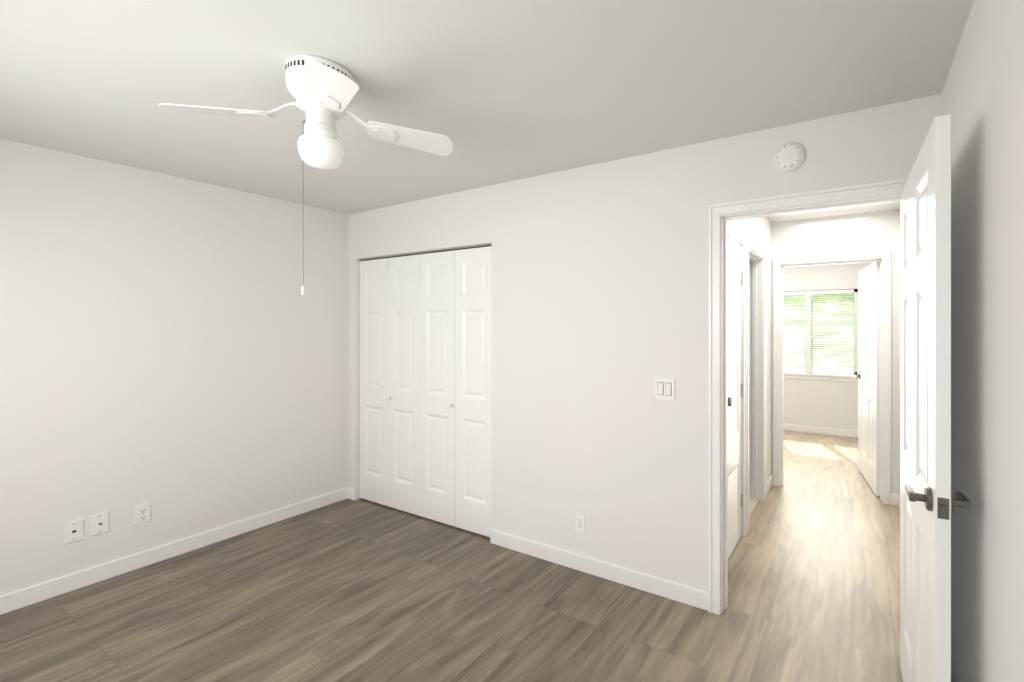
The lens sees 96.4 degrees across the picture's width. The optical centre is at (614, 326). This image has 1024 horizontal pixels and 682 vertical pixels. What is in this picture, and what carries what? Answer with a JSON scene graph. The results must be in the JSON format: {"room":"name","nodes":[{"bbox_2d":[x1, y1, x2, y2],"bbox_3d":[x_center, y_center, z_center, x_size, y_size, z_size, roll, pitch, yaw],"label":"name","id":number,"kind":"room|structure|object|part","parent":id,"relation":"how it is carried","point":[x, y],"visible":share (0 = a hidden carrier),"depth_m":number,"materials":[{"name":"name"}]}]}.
{"room":"empty bedroom","nodes":[
{"label":"empty bedroom","id":0,"kind":"room"},
{"bbox_2d":[0,138,347,595],"bbox_3d":[-2.821,0.255,3.010,0.120,2.440,3.670,0,0,29],"label":"wall","id":1,"kind":"structure","parent":0,"point":[174,351],"depth_m":2.79,"materials":[{"name":"paint"}]},
{"bbox_2d":[64,519,82,543],"bbox_3d":[-3.024,1.147,2.506,0.008,0.115,0.070,0,0,29],"label":"jack","id":2,"kind":"object","parent":1,"relation":"attached to","point":[73,531],"visible":1,"depth_m":2.50,"materials":[{"name":"white plastic"}]},
{"bbox_2d":[90,512,108,535],"bbox_3d":[-2.974,1.141,2.590,0.015,0.115,0.070,0,0,29],"label":"outlet","id":3,"kind":"object","parent":1,"relation":"attached to","point":[99,523],"visible":1,"depth_m":2.59,"materials":[{"name":"white plastic"}]},
{"bbox_2d":[134,502,149,524],"bbox_3d":[-2.892,1.147,2.745,0.010,0.115,0.070,0,0,29],"label":"duplex electrical outlet","id":4,"kind":"object","parent":1,"relation":"attached to","point":[141,513],"visible":1,"depth_m":2.74,"materials":[{"name":"white plastic"}]},
{"bbox_2d":[0,487,351,614],"bbox_3d":[-2.950,1.427,2.618,0.030,0.095,2.800,0,0,29],"label":"baseboard","id":5,"kind":"structure","parent":1,"relation":"attached to","point":[37,593],"depth_m":2.78,"materials":[{"name":"white wood"}]},
{"bbox_2d":[0,430,902,681],"bbox_3d":[0.296,1.525,3.372,5.240,0.100,7.540,0,0,29],"label":"floor","id":6,"kind":"structure","parent":0,"point":[358,590],"depth_m":2.32,"materials":[{"name":"brown wood"}]},
{"bbox_2d":[0,0,973,222],"bbox_3d":[0.296,-1.015,3.372,5.240,0.100,7.540,0,0,29],"label":"ceiling","id":7,"kind":"structure","parent":0,"point":[498,91],"depth_m":1.74,"materials":[{"name":"paint"}]},
{"bbox_2d":[158,54,452,294],"bbox_3d":[-1.099,-0.542,1.706,0.803,0.846,0.659,0,0,17],"label":"fan","id":8,"kind":"object","parent":7,"relation":"hanging from","point":[323,91],"visible":1,"depth_m":1.63,"materials":[{"name":"white plastic"}]},
{"bbox_3d":[-1.399,-0.763,1.591,0.320,0.051,0.140,0,0,-18],"label":"blade","id":9,"kind":"part","parent":8,"relation":"part of","materials":[{"name":"white"}]},
{"bbox_3d":[-1.139,-0.463,1.688,0.062,0.626,0.035,0,0,29],"label":"cord chain","id":10,"kind":"part","parent":8,"relation":"part of","materials":[{"name":"grey metal"}]},
{"bbox_3d":[-1.105,-0.659,1.688,0.146,0.122,0.146,0,0,29],"label":"globe","id":11,"kind":"part","parent":8,"relation":"part of","materials":[{"name":"white glass"}]},
{"bbox_3d":[-0.917,-0.763,1.442,0.140,0.051,0.320,0,0,-37],"label":"blade","id":12,"kind":"part","parent":8,"relation":"part of","materials":[{"name":"white"}]},
{"bbox_3d":[-0.825,-0.763,1.821,0.320,0.051,0.140,0,0,-25],"label":"blade","id":13,"kind":"part","parent":8,"relation":"part of","materials":[{"name":"white"}]},
{"bbox_2d":[348,94,940,591],"bbox_3d":[-0.439,0.255,2.908,4.158,2.440,0.120,0,0,29],"label":"wall","id":14,"kind":"structure","parent":0,"point":[598,298],"depth_m":2.60,"materials":[{"name":"paint"}]},
{"bbox_2d":[360,258,387,505],"bbox_3d":[-2.000,0.453,3.746,0.382,2.020,0.030,0,0,29],"label":"bifold closet door","id":15,"kind":"structure","parent":14,"relation":"in","point":[373,380],"depth_m":3.73,"materials":[{"name":"white wood"}]},
{"bbox_2d":[386,254,419,515],"bbox_3d":[-1.670,0.453,3.547,0.382,2.020,0.062,0,0,29],"label":"bifold closet door","id":16,"kind":"structure","parent":14,"relation":"in","point":[403,397],"depth_m":3.55,"materials":[{"name":"white wood"}]},
{"bbox_2d":[359,243,490,260],"bbox_3d":[-1.492,-0.570,3.470,1.543,0.010,0.045,0,0,29],"label":"trim","id":17,"kind":"structure","parent":14,"relation":"attached to","point":[434,251],"depth_m":3.42,"materials":[{"name":"grey"}]},
{"bbox_2d":[420,250,454,526],"bbox_3d":[-1.332,0.453,3.362,0.382,2.020,0.062,0,0,29],"label":"bifold closet door","id":18,"kind":"structure","parent":14,"relation":"in","point":[437,386],"depth_m":3.37,"materials":[{"name":"white wood"}]},
{"bbox_3d":[-1.198,0.573,3.271,0.036,0.036,0.032,0,0,29],"label":"knob","id":19,"kind":"part","parent":18,"relation":"part of","materials":[{"name":"white"}]},
{"bbox_2d":[455,246,490,536],"bbox_3d":[-0.987,0.453,3.191,0.382,2.020,0.030,0,0,29],"label":"bifold closet door","id":20,"kind":"structure","parent":14,"relation":"in","point":[472,389],"depth_m":3.19,"materials":[{"name":"white wood"}]},
{"bbox_2d":[575,512,584,533],"bbox_3d":[-0.207,1.190,2.707,0.070,0.115,0.010,0,0,29],"label":"electrical outlet","id":21,"kind":"object","parent":14,"relation":"attached to","point":[579,523],"visible":1,"depth_m":2.70,"materials":[{"name":"white plastic"}]},
{"bbox_2d":[490,529,707,610],"bbox_3d":[-0.175,1.427,2.688,1.520,0.095,0.013,0,0,29],"label":"baseboard","id":22,"kind":"structure","parent":14,"relation":"attached to","point":[658,586],"depth_m":2.61,"materials":[{"name":"white wood"}]},
{"bbox_2d":[655,378,674,399],"bbox_3d":[0.275,0.340,2.442,0.116,0.116,0.012,0,0,29],"label":"double light switch","id":23,"kind":"object","parent":14,"relation":"attached to","point":[665,388],"visible":1,"depth_m":2.44,"materials":[{"name":"white plastic"}]},
{"bbox_2d":[773,142,804,172],"bbox_3d":[0.828,-0.806,2.125,0.140,0.140,0.037,0,0,29],"label":"smoke detector","id":24,"kind":"object","parent":14,"relation":"attached to","point":[789,157],"visible":1,"depth_m":2.11,"materials":[{"name":"white plastic"}]},
{"bbox_2d":[708,178,907,614],"bbox_3d":[0.936,0.422,2.155,0.941,2.105,0.164,0,0,29],"label":"door frame","id":25,"kind":"structure","parent":14,"relation":"attached to","point":[852,192],"depth_m":2.30,"materials":[{"name":"white wood"}]},
{"bbox_2d":[900,114,970,681],"bbox_3d":[1.065,0.448,1.561,0.139,2.030,0.820,0,0,27],"label":"bedroom door","id":26,"kind":"structure","parent":14,"relation":"in","point":[928,502],"depth_m":1.35,"materials":[{"name":"white wood"}]},
{"bbox_3d":[0.919,0.488,1.273,0.139,0.066,0.174,0,0,27],"label":"handle","id":27,"kind":"part","parent":26,"relation":"part of","materials":[{"name":"grey metal"}]},
{"bbox_2d":[728,217,770,482],"bbox_3d":[0.939,0.255,3.339,0.120,2.440,1.960,0,0,29],"label":"wall","id":28,"kind":"structure","parent":0,"point":[756,231],"depth_m":4.00,"materials":[{"name":"paint"}]},
{"bbox_2d":[728,237,742,558],"bbox_3d":[0.766,0.448,2.869,0.102,2.030,0.622,0,0,29],"label":"door","id":29,"kind":"structure","parent":28,"relation":"in","point":[735,283],"depth_m":2.98,"materials":[{"name":"white wood"}]},
{"bbox_2d":[728,467,737,538],"bbox_3d":[0.742,1.144,2.866,0.006,0.394,0.380,0,0,29],"label":"louvres","id":30,"kind":"object","parent":29,"relation":"attached to","point":[732,501],"visible":0.56,"depth_m":2.92,"materials":[{"name":"white wood"}]},
{"bbox_3d":[0.891,0.438,3.123,0.010,1.640,0.056,0,0,29],"label":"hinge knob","id":31,"kind":"part","parent":29,"relation":"part of","materials":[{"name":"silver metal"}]},
{"bbox_2d":[728,223,746,537],"bbox_3d":[0.694,0.422,2.892,0.164,2.105,0.730,0,0,29],"label":"door frame","id":32,"kind":"structure","parent":28,"relation":"attached to","point":[736,235],"depth_m":3.13,"materials":[{"name":"white wood"}]},
{"bbox_2d":[747,239,765,531],"bbox_3d":[1.059,0.422,3.559,0.164,2.105,0.710,0,0,29],"label":"door frame","id":33,"kind":"structure","parent":28,"relation":"attached to","point":[755,376],"depth_m":3.80,"materials":[{"name":"white wood"}]},
{"bbox_2d":[766,475,772,495],"bbox_3d":[1.382,1.427,4.000,0.021,0.095,0.375,0,0,29],"label":"baseboard","id":34,"kind":"structure","parent":28,"relation":"attached to","point":[769,483],"depth_m":4.02,"materials":[{"name":"white wood"}]},
{"bbox_2d":[749,498,757,515],"bbox_3d":[0.670,1.473,3.994,1.160,0.004,1.070,0,0,29],"label":"floor","id":35,"kind":"structure","parent":0,"point":[752,503],"depth_m":3.70,"materials":[{"name":"beige wood"}]},
{"bbox_2d":[783,262,873,430],"bbox_3d":[2.735,0.255,6.266,3.500,2.440,0.120,0,0,29],"label":"wall","id":36,"kind":"structure","parent":0,"point":[823,403],"depth_m":6.14,"materials":[{"name":"paint"}]},
{"bbox_2d":[783,289,857,381],"bbox_3d":[2.440,0.117,6.391,1.903,1.238,0.125,0,0,29],"label":"window","id":37,"kind":"structure","parent":36,"relation":"in","point":[807,369],"depth_m":6.20,"materials":[{"name":"white plastic"}]},
{"bbox_2d":[783,290,853,374],"bbox_3d":[2.429,0.079,6.370,1.723,1.137,0.040,0,0,29],"label":"window blind slats","id":38,"kind":"object","parent":37,"relation":"attached to","point":[827,292],"visible":0.52,"depth_m":6.14,"materials":[{"name":"white plastic"}]},
{"bbox_2d":[783,423,857,437],"bbox_3d":[2.161,1.427,5.218,3.500,0.095,2.270,0,0,29],"label":"baseboard","id":39,"kind":"structure","parent":36,"relation":"attached to","point":[823,430],"depth_m":6.13,"materials":[{"name":"white wood"}]},
{"bbox_2d":[771,209,899,493],"bbox_3d":[1.587,0.255,4.170,3.740,2.440,0.120,0,0,29],"label":"wall","id":40,"kind":"structure","parent":0,"point":[865,232],"depth_m":3.82,"materials":[{"name":"paint"}]},
{"bbox_2d":[773,250,890,504],"bbox_3d":[1.917,0.422,3.990,0.929,2.105,0.164,0,0,29],"label":"door frame","id":41,"kind":"structure","parent":40,"relation":"attached to","point":[884,255],"depth_m":3.83,"materials":[{"name":"white wood"}]},
{"bbox_2d":[854,262,879,495],"bbox_3d":[2.403,0.448,4.229,0.139,2.030,0.808,0,0,19],"label":"door","id":42,"kind":"structure","parent":40,"relation":"in","point":[868,375],"depth_m":4.13,"materials":[{"name":"white wood"}]},
{"bbox_3d":[2.505,0.503,4.530,0.139,0.066,0.174,0,0,19],"label":"handle","id":43,"kind":"part","parent":42,"relation":"part of","materials":[{"name":"grey metal"}]},
{"bbox_2d":[895,494,899,507],"bbox_3d":[1.872,1.427,2.828,0.028,0.095,1.960,0,0,29],"label":"baseboard","id":44,"kind":"structure","parent":40,"relation":"attached to","point":[895,499],"depth_m":3.68,"materials":[{"name":"white wood"}]},
{"bbox_2d":[941,0,1023,681],"bbox_3d":[1.229,0.255,1.499,0.120,2.440,4.910,0,0,29],"label":"wall","id":45,"kind":"structure","parent":0,"point":[982,98],"depth_m":1.18,"materials":[{"name":"paint"}]},
{"label":"outside","id":46,"kind":"structure","parent":0,"visible":0},
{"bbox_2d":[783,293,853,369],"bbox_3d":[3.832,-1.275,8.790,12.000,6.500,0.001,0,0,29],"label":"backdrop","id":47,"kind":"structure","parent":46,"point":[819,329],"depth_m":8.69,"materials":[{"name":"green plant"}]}
]}

